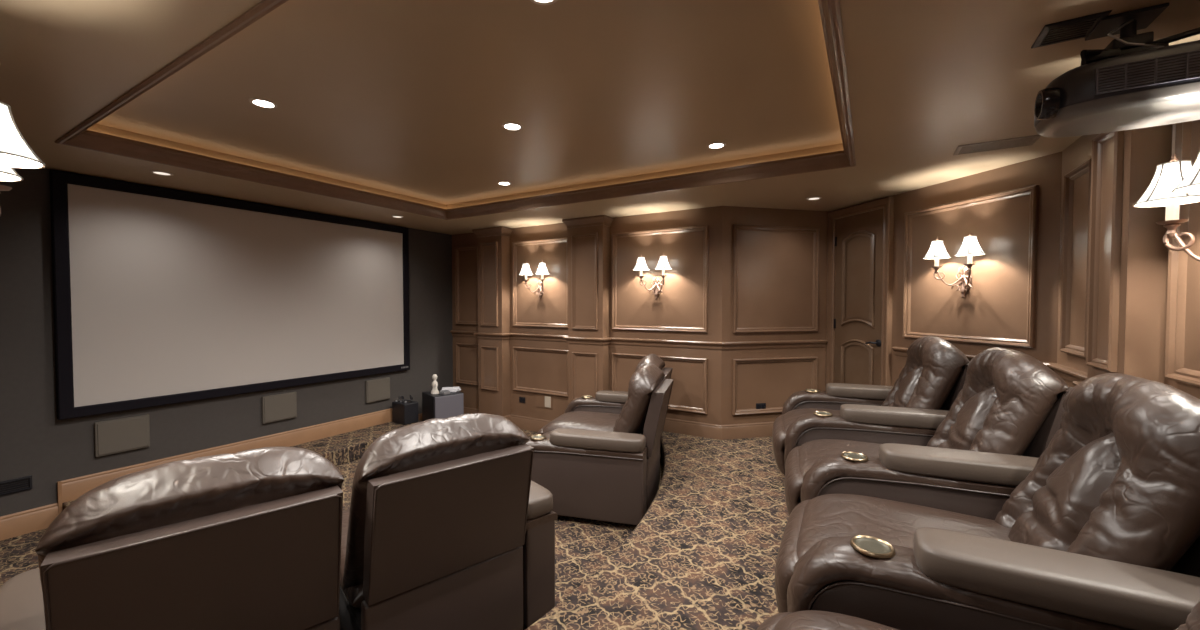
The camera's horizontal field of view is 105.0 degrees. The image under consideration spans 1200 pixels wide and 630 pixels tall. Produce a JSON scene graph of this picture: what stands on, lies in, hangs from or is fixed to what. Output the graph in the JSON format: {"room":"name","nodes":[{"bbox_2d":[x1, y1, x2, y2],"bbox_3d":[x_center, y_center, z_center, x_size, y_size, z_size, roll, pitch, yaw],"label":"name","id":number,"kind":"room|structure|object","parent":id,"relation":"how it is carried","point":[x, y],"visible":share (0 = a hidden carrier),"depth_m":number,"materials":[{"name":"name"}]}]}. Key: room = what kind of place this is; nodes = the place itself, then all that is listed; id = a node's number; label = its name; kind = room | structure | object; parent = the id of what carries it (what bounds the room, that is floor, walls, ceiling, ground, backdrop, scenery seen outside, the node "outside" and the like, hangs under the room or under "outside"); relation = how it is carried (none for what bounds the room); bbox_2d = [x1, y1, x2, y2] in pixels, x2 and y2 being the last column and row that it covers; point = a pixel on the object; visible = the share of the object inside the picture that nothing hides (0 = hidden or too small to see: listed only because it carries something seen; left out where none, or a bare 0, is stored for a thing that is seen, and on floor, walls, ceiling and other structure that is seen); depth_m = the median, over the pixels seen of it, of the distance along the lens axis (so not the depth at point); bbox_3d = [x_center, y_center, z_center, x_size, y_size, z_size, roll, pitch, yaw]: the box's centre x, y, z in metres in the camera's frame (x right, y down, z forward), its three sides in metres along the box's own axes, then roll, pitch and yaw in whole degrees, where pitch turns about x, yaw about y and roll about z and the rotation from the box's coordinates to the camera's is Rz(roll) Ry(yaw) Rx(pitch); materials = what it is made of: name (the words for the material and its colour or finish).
{"room":"home theater","nodes":[
{"label":"home theater","id":0,"kind":"room"},
{"bbox_2d":[0,168,452,516],"bbox_3d":[-3.404,0.065,4.794,0.120,2.980,4.660,1,2,30],"label":"wall","id":1,"kind":"structure","parent":0,"point":[33,442],"depth_m":3.56,"materials":[{"name":"grey paint"}]},
{"bbox_2d":[0,475,31,495],"bbox_3d":[-4.262,1.232,3.229,0.014,0.100,0.350,1,2,30],"label":"air vent","id":2,"kind":"object","parent":1,"relation":"in","point":[29,485],"visible":1,"depth_m":3.32,"materials":[{"name":"black plastic"}]},
{"bbox_2d":[57,481,62,513],"bbox_3d":[-3.334,1.393,4.803,0.026,0.325,3.055,1,2,30],"label":"trim","id":3,"kind":"structure","parent":1,"relation":"attached to","point":[59,483],"depth_m":3.49,"materials":[{"name":"brown wood"}]},
{"bbox_2d":[94,414,149,456],"bbox_3d":[-3.921,0.987,3.782,0.036,0.274,0.320,1,2,30],"label":"wall speaker","id":4,"kind":"object","parent":1,"relation":"attached to","point":[114,436],"visible":1,"depth_m":3.76,"materials":[{"name":"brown fabric"}]},
{"bbox_2d":[0,408,391,540],"bbox_3d":[-3.546,1.402,4.446,0.022,0.325,3.855,1,2,30],"label":"baseboard","id":5,"kind":"structure","parent":1,"relation":"attached to","point":[72,489],"depth_m":4.06,"materials":[{"name":"brown wood"}]},
{"bbox_2d":[49,170,409,419],"bbox_3d":[-3.312,-0.176,4.763,0.062,1.865,3.060,1,2,30],"label":"projection screen","id":6,"kind":"object","parent":1,"relation":"attached to","point":[162,296],"visible":1,"depth_m":4.22,"materials":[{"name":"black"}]},
{"bbox_2d":[262,392,296,423],"bbox_3d":[-3.331,0.961,4.787,0.036,0.274,0.320,1,2,30],"label":"wall speaker","id":7,"kind":"object","parent":1,"relation":"attached to","point":[278,407],"visible":1,"depth_m":4.77,"materials":[{"name":"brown fabric"}]},
{"bbox_2d":[365,377,389,402],"bbox_3d":[-2.769,0.936,5.744,0.036,0.274,0.320,1,2,30],"label":"wall speaker","id":8,"kind":"object","parent":1,"relation":"attached to","point":[376,389],"visible":1,"depth_m":5.72,"materials":[{"name":"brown fabric"}]},
{"bbox_2d":[62,421,422,509],"bbox_3d":[-3.095,1.479,4.665,0.580,0.160,3.015,1,2,30],"label":"floor","id":9,"kind":"structure","parent":0,"point":[343,448],"depth_m":4.98,"materials":[{"name":"carpet"}]},
{"bbox_2d":[392,395,418,424],"bbox_3d":[-2.479,1.191,5.869,0.297,0.353,0.200,1,2,34],"label":"equipment case","id":10,"kind":"object","parent":9,"relation":"on","point":[404,412],"visible":1,"depth_m":5.80,"materials":[{"name":"black plastic"}]},
{"bbox_2d":[0,429,663,629],"bbox_3d":[-0.597,1.648,3.177,6.800,0.100,7.000,1,2,30],"label":"floor","id":11,"kind":"structure","parent":0,"point":[582,546],"depth_m":3.16,"materials":[{"name":"carpet"}]},
{"bbox_2d":[0,447,343,629],"bbox_3d":[-1.692,1.034,1.855,0.962,1.136,1.324,-1,2,-42],"label":"recliner","id":12,"kind":"object","parent":11,"relation":"on","point":[247,539],"visible":1,"depth_m":1.45,"materials":[{"name":"brown leather"}]},
{"bbox_2d":[422,390,463,420],"bbox_3d":[-2.074,1.272,6.083,0.400,0.500,0.422,-1,2,-42],"label":"subwoofer","id":13,"kind":"object","parent":11,"relation":"on","point":[438,405],"visible":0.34,"depth_m":5.93,"materials":[{"name":"black plastic"}]},
{"bbox_2d":[431,374,438,393],"bbox_3d":[-2.152,0.899,6.007,0.118,0.250,0.104,1,2,30],"label":"figurine","id":14,"kind":"object","parent":13,"relation":"on","point":[434,377],"visible":1,"depth_m":5.98,"materials":[{"name":"beige ceramic"}]},
{"bbox_2d":[439,391,449,394],"bbox_3d":[-2.014,1.008,5.963,0.100,0.035,0.100,1,2,30],"label":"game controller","id":15,"kind":"object","parent":13,"relation":"on","point":[440,392],"visible":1,"depth_m":5.93,"materials":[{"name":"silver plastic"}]},
{"bbox_2d":[435,394,463,418],"bbox_3d":[-1.942,1.259,5.933,0.380,0.445,0.022,-1,2,-42],"label":"grille","id":16,"kind":"object","parent":13,"relation":"attached to","point":[449,405],"depth_m":5.92,"materials":[{"name":"grey fabric"}]},
{"bbox_2d":[441,387,460,391],"bbox_3d":[-2.000,0.998,6.164,0.251,0.040,0.208,0,1,-4],"label":"stack","id":17,"kind":"object","parent":13,"relation":"on","point":[451,389],"visible":0.92,"depth_m":6.12,"materials":[{"name":"grey paper"}]},
{"bbox_2d":[339,413,557,629],"bbox_3d":[-0.926,1.016,2.505,0.962,1.139,1.323,-1,2,-41],"label":"recliner","id":18,"kind":"object","parent":11,"relation":"on","point":[446,525],"visible":0.91,"depth_m":1.99,"materials":[{"name":"brown leather"}]},
{"bbox_2d":[340,509,364,608],"bbox_3d":[-1.084,1.235,2.546,0.729,0.252,0.948,-1,2,-41],"label":"seat cushion","id":19,"kind":"object","parent":18,"relation":"on","point":[351,585],"depth_m":2.03,"materials":[{"name":"brown leather"}]},
{"bbox_2d":[342,413,528,589],"bbox_3d":[-0.756,0.848,2.153,0.766,0.784,0.430,-1,2,-41],"label":"cushion","id":20,"kind":"object","parent":18,"relation":"on","point":[477,549],"depth_m":1.97,"materials":[{"name":"brown leather"}]},
{"bbox_2d":[525,363,672,524],"bbox_3d":[-0.088,0.980,3.889,1.323,1.138,0.894,0,2,15],"label":"recliner","id":21,"kind":"object","parent":11,"relation":"on","point":[608,476],"visible":0.86,"depth_m":3.49,"materials":[{"name":"brown leather"}]},
{"bbox_2d":[543,431,551,437],"bbox_3d":[-0.190,1.196,4.016,0.948,0.250,0.678,0,2,15],"label":"seat cushion","id":22,"kind":"object","parent":21,"relation":"on","point":[547,434],"depth_m":4.19,"materials":[{"name":"brown leather"}]},
{"bbox_2d":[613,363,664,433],"bbox_3d":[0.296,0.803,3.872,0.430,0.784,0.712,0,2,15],"label":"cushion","id":23,"kind":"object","parent":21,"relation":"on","point":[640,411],"depth_m":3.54,"materials":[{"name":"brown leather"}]},
{"bbox_2d":[536,354,672,456],"bbox_3d":[0.068,0.957,4.800,1.323,1.136,0.894,0,2,15],"label":"recliner","id":24,"kind":"object","parent":11,"relation":"on","point":[601,412],"visible":0.39,"depth_m":4.81,"materials":[{"name":"brown leather"}]},
{"bbox_2d":[543,411,619,433],"bbox_3d":[-0.082,1.174,4.753,0.948,0.244,0.678,0,2,15],"label":"seat cushion","id":25,"kind":"object","parent":24,"relation":"on","point":[586,420],"depth_m":4.61,"materials":[{"name":"brown leather"}]},
{"bbox_2d":[613,354,664,429],"bbox_3d":[0.403,0.785,4.609,0.433,0.782,0.712,0,2,15],"label":"cushion","id":26,"kind":"object","parent":24,"relation":"on","point":[654,359],"depth_m":4.45,"materials":[{"name":"brown leather"}]},
{"bbox_2d":[452,206,722,424],"bbox_3d":[-0.435,0.039,5.803,3.980,2.980,0.155,1,2,30],"label":"wall","id":27,"kind":"structure","parent":0,"point":[689,306],"depth_m":5.32,"materials":[{"name":"brown wood"}]},
{"bbox_2d":[472,226,512,416],"bbox_3d":[-1.454,0.178,6.232,0.536,2.680,0.212,1,2,30],"label":"trim","id":28,"kind":"structure","parent":27,"relation":"attached to","point":[493,242],"depth_m":6.17,"materials":[{"name":"brown wood"}]},
{"bbox_2d":[464,407,550,431],"bbox_3d":[-0.805,1.442,5.902,3.279,0.170,0.182,1,2,30],"label":"baseboard","id":29,"kind":"structure","parent":27,"relation":"attached to","point":[525,423],"depth_m":6.10,"materials":[{"name":"brown wood"}]},
{"bbox_2d":[519,397,524,402],"bbox_3d":[-1.038,1.131,6.128,0.100,0.075,0.013,1,2,30],"label":"wall outlet","id":30,"kind":"object","parent":27,"relation":"attached to","point":[521,399],"visible":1,"depth_m":6.12,"materials":[{"name":"black plastic"}]},
{"bbox_2d":[519,260,548,299],"bbox_3d":[-0.819,-0.438,5.828,0.450,0.502,0.240,1,2,30],"label":"wall sconce","id":31,"kind":"object","parent":27,"relation":"attached to","point":[525,270],"visible":1,"depth_m":5.82,"materials":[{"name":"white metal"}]},
{"bbox_2d":[535,394,551,408],"bbox_3d":[-0.727,1.116,5.945,0.270,0.170,0.014,1,2,30],"label":"plate","id":32,"kind":"object","parent":27,"relation":"attached to","point":[543,401],"visible":1,"depth_m":5.95,"materials":[{"name":"beige"}]},
{"bbox_2d":[562,215,613,406],"bbox_3d":[-0.148,0.198,5.466,0.584,2.680,0.212,1,2,30],"label":"pilaster","id":33,"kind":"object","parent":27,"relation":"attached to","point":[588,237],"depth_m":5.39,"materials":[{"name":"brown wood"}]},
{"bbox_2d":[450,330,827,349],"bbox_3d":[0.029,0.297,5.567,4.989,0.079,0.737,1,2,20],"label":"trim","id":34,"kind":"structure","parent":27,"relation":"attached to","point":[547,337],"depth_m":5.12,"materials":[{"name":"brown wood"}]},
{"bbox_2d":[633,253,671,299],"bbox_3d":[0.578,-0.416,5.008,0.450,0.502,0.240,1,2,30],"label":"wall sconce","id":35,"kind":"object","parent":27,"relation":"attached to","point":[663,264],"visible":1,"depth_m":5.01,"materials":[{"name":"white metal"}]},
{"bbox_2d":[663,418,773,439],"bbox_3d":[1.545,1.217,4.934,1.852,0.150,0.361,0,1,3],"label":"baseboard","id":36,"kind":"structure","parent":27,"relation":"attached to","point":[762,429],"depth_m":4.86,"materials":[{"name":"brown wood"}]},
{"bbox_2d":[0,0,1199,234],"bbox_3d":[-0.597,-1.231,3.102,6.700,0.300,7.000,1,2,30],"label":"ceiling","id":37,"kind":"structure","parent":0,"point":[409,100],"depth_m":2.42,"materials":[{"name":"paint"}]},
{"bbox_2d":[150,170,173,175],"bbox_3d":[-3.369,-1.089,3.538,0.136,0.006,0.136,1,2,30],"label":"recessed light","id":38,"kind":"object","parent":37,"relation":"in","point":[163,173],"visible":1,"depth_m":3.54,"materials":[{"name":"beige glass"}]},
{"bbox_2d":[249,98,277,108],"bbox_3d":[-1.953,-1.227,2.668,0.136,0.006,0.136,1,2,30],"label":"recessed light","id":39,"kind":"object","parent":37,"relation":"in","point":[260,102],"visible":1,"depth_m":2.66,"materials":[{"name":"beige glass"}]},
{"bbox_2d":[55,0,855,219],"bbox_3d":[-0.759,-1.123,3.084,4.260,0.112,3.060,1,2,30],"label":"trim","id":40,"kind":"structure","parent":37,"relation":"attached to","point":[79,136],"depth_m":3.43,"materials":[{"name":"brown wood"}]},
{"bbox_2d":[497,181,510,184],"bbox_3d":[-0.927,-1.273,4.455,0.136,0.006,0.136,1,2,30],"label":"recessed light","id":41,"kind":"object","parent":37,"relation":"in","point":[500,182],"visible":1,"depth_m":4.45,"materials":[{"name":"beige"}]},
{"bbox_2d":[502,122,522,130],"bbox_3d":[-0.575,-1.236,3.019,0.136,0.006,0.136,1,2,30],"label":"recessed light","id":42,"kind":"object","parent":37,"relation":"in","point":[511,126],"visible":1,"depth_m":3.02,"materials":[{"name":"beige glass"}]},
{"bbox_2d":[530,0,557,4],"bbox_3d":[-0.214,-1.202,1.718,0.136,0.006,0.136,1,2,30],"label":"recessed light","id":43,"kind":"object","parent":37,"relation":"in","point":[540,2],"visible":1,"depth_m":1.77,"materials":[{"name":"beige glass"}]},
{"bbox_2d":[707,142,725,148],"bbox_3d":[0.857,-1.245,3.385,0.136,0.006,0.136,1,2,30],"label":"recessed light","id":44,"kind":"object","parent":37,"relation":"in","point":[716,145],"visible":1,"depth_m":3.38,"materials":[{"name":"beige"}]},
{"bbox_2d":[806,197,821,199],"bbox_3d":[2.045,-1.112,4.396,0.136,0.006,0.136,1,2,30],"label":"recessed light","id":45,"kind":"object","parent":37,"relation":"in","point":[810,198],"visible":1,"depth_m":4.39,"materials":[{"name":"beige"}]},
{"bbox_2d":[953,134,1040,155],"bbox_3d":[2.501,-1.072,2.912,0.400,0.009,0.210,1,2,30],"label":"ceiling vent","id":46,"kind":"object","parent":37,"relation":"in","point":[1026,140],"visible":0.98,"depth_m":2.90,"materials":[{"name":"brown metal"}]},
{"bbox_2d":[1031,10,1111,48],"bbox_3d":[1.717,-1.040,1.685,0.170,0.009,0.170,1,2,30],"label":"ceiling vent","id":47,"kind":"object","parent":37,"relation":"in","point":[1080,27],"visible":0.99,"depth_m":1.68,"materials":[{"name":"black plastic"}]},
{"bbox_2d":[1034,2,1199,137],"bbox_3d":[1.908,-0.867,1.604,0.605,0.348,0.354,1,2,30],"label":"projector","id":48,"kind":"object","parent":37,"relation":"hanging from","point":[1137,81],"visible":1,"depth_m":1.57,"materials":[{"name":"grey plastic"}]},
{"bbox_2d":[1095,49,1199,94],"bbox_3d":[1.844,-0.782,1.443,0.410,0.085,0.008,1,2,30],"label":"grille","id":49,"kind":"object","parent":48,"relation":"attached to","point":[1180,67],"depth_m":1.48,"materials":[{"name":"grey"}]},
{"bbox_2d":[525,431,788,629],"bbox_3d":[0.510,1.484,2.563,3.974,0.260,6.830,1,2,30],"label":"floor","id":50,"kind":"structure","parent":0,"point":[703,555],"depth_m":2.60,"materials":[{"name":"carpet"}]},
{"bbox_2d":[772,336,969,474],"bbox_3d":[2.085,0.726,3.671,1.321,1.139,1.156,1,2,20],"label":"recliner","id":51,"kind":"object","parent":50,"relation":"on","point":[910,411],"visible":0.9,"depth_m":3.26,"materials":[{"name":"brown leather"}]},
{"bbox_2d":[783,408,839,430],"bbox_3d":[1.963,0.944,3.722,0.948,0.252,0.729,1,2,20],"label":"seat cushion","id":52,"kind":"object","parent":51,"relation":"on","point":[790,414],"depth_m":3.92,"materials":[{"name":"brown leather"}]},
{"bbox_2d":[881,336,968,409],"bbox_3d":[2.436,0.552,3.536,0.430,0.784,0.766,1,2,20],"label":"cushion","id":53,"kind":"object","parent":51,"relation":"on","point":[933,375],"depth_m":3.26,"materials":[{"name":"brown leather"}]},
{"bbox_2d":[785,347,1071,519],"bbox_3d":[1.776,0.752,2.640,1.324,1.138,0.982,1,2,22],"label":"recliner","id":54,"kind":"object","parent":50,"relation":"on","point":[1008,409],"visible":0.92,"depth_m":2.29,"materials":[{"name":"brown leather"}]},
{"bbox_2d":[799,439,880,476],"bbox_3d":[1.696,0.968,2.795,0.948,0.250,0.729,1,2,22],"label":"seat cushion","id":55,"kind":"object","parent":54,"relation":"on","point":[810,452],"depth_m":2.91,"materials":[{"name":"brown leather"}]},
{"bbox_2d":[926,347,1068,455],"bbox_3d":[2.162,0.576,2.592,0.430,0.784,0.766,1,2,22],"label":"cushion","id":56,"kind":"object","parent":54,"relation":"on","point":[1009,402],"depth_m":2.32,"materials":[{"name":"brown leather"}]},
{"bbox_2d":[757,601,1199,629],"bbox_3d":[0.846,0.799,0.826,1.324,1.139,0.982,1,2,32],"label":"recliner","id":57,"kind":"object","parent":50,"relation":"on","point":[807,619],"visible":1,"depth_m":1.35,"materials":[{"name":"brown leather"}]},
{"bbox_2d":[774,610,897,629],"bbox_3d":[0.794,1.015,0.993,0.948,0.252,0.729,1,2,32],"label":"seat cushion","id":58,"kind":"object","parent":57,"relation":"on","point":[807,619],"depth_m":1.36,"materials":[{"name":"brown leather"}]},
{"bbox_2d":[1175,601,1199,629],"bbox_3d":[1.220,0.625,0.712,0.430,0.784,0.766,1,2,32],"label":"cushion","id":59,"kind":"object","parent":57,"relation":"on","point":[1193,619],"depth_m":1.01,"materials":[{"name":"brown leather"}]},
{"bbox_2d":[775,373,1199,629],"bbox_3d":[1.367,0.778,1.709,1.324,1.136,0.992,1,2,28],"label":"recliner","id":60,"kind":"object","parent":50,"relation":"on","point":[1103,532],"visible":1,"depth_m":1.40,"materials":[{"name":"brown leather"}]},
{"bbox_2d":[797,494,1010,598],"bbox_3d":[1.306,0.989,1.875,0.948,0.244,0.729,1,2,28],"label":"seat cushion","id":61,"kind":"object","parent":60,"relation":"on","point":[821,517],"depth_m":1.95,"materials":[{"name":"brown leather"}]},
{"bbox_2d":[995,373,1199,570],"bbox_3d":[1.748,0.602,1.626,0.433,0.782,0.766,1,2,28],"label":"cushion","id":62,"kind":"object","parent":60,"relation":"on","point":[1118,480],"depth_m":1.42,"materials":[{"name":"brown leather"}]},
{"bbox_2d":[721,206,831,424],"bbox_3d":[1.886,0.061,4.950,1.305,2.980,0.155,0,2,-13],"label":"wall","id":63,"kind":"structure","parent":0,"point":[774,261],"depth_m":4.88,"materials":[{"name":"brown wood"}]},
{"bbox_2d":[756,403,765,408],"bbox_3d":[1.709,0.973,4.882,0.115,0.075,0.013,0,2,-13],"label":"wall outlet","id":64,"kind":"object","parent":63,"relation":"attached to","point":[758,405],"visible":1,"depth_m":4.88,"materials":[{"name":"black plastic"}]},
{"bbox_2d":[835,151,1061,385],"bbox_3d":[2.830,0.084,4.071,0.155,2.980,2.061,0,2,-14],"label":"wall","id":65,"kind":"structure","parent":0,"point":[1013,211],"depth_m":3.49,"materials":[{"name":"brown wood"}]},
{"bbox_2d":[826,196,893,385],"bbox_3d":[2.591,0.095,4.668,0.079,2.408,0.791,0,2,-14],"label":"door","id":66,"kind":"structure","parent":65,"relation":"in","point":[861,236],"depth_m":4.63,"materials":[{"name":"brown wood"}]},
{"bbox_2d":[923,232,985,297],"bbox_3d":[2.780,-0.380,3.602,0.240,0.502,0.450,0,2,-14],"label":"wall sconce","id":67,"kind":"object","parent":65,"relation":"attached to","point":[970,247],"visible":1,"depth_m":3.62,"materials":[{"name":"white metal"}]},
{"bbox_2d":[1057,120,1199,398],"bbox_3d":[2.178,0.151,1.498,0.155,2.980,3.580,1,2,30],"label":"wall","id":68,"kind":"structure","parent":0,"point":[1182,349],"depth_m":2.56,"materials":[{"name":"brown wood"}]},
{"bbox_2d":[892,346,1086,385],"bbox_3d":[1.311,0.402,1.512,5.828,0.079,2.146,-1,2,-43],"label":"trim","id":69,"kind":"structure","parent":68,"relation":"attached to","point":[1075,376],"depth_m":2.91,"materials":[{"name":"brown wood"}]},
{"bbox_2d":[1086,124,1172,383],"bbox_3d":[2.413,0.284,2.157,0.172,2.680,0.494,1,2,30],"label":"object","id":70,"kind":"structure","parent":68,"relation":"attached to","point":[1128,267],"depth_m":2.00,"materials":[{"name":"brown wood"}]},
{"bbox_2d":[1133,148,1199,261],"bbox_3d":[2.018,-0.326,1.533,0.240,0.502,0.450,1,2,30],"label":"wall sconce","id":71,"kind":"object","parent":68,"relation":"attached to","point":[1174,183],"visible":1,"depth_m":1.64,"materials":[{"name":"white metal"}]},
{"bbox_3d":[-2.836,0.146,1.712,3.980,2.980,0.155,1,2,30],"label":"wall","id":72,"kind":"structure","parent":0,"visible":0},
{"bbox_2d":[0,102,45,213],"bbox_3d":[-1.658,-0.317,1.197,0.450,0.502,0.240,1,2,30],"label":"wall sconce","id":73,"kind":"object","parent":72,"relation":"attached to","point":[15,152],"visible":1,"depth_m":1.17,"materials":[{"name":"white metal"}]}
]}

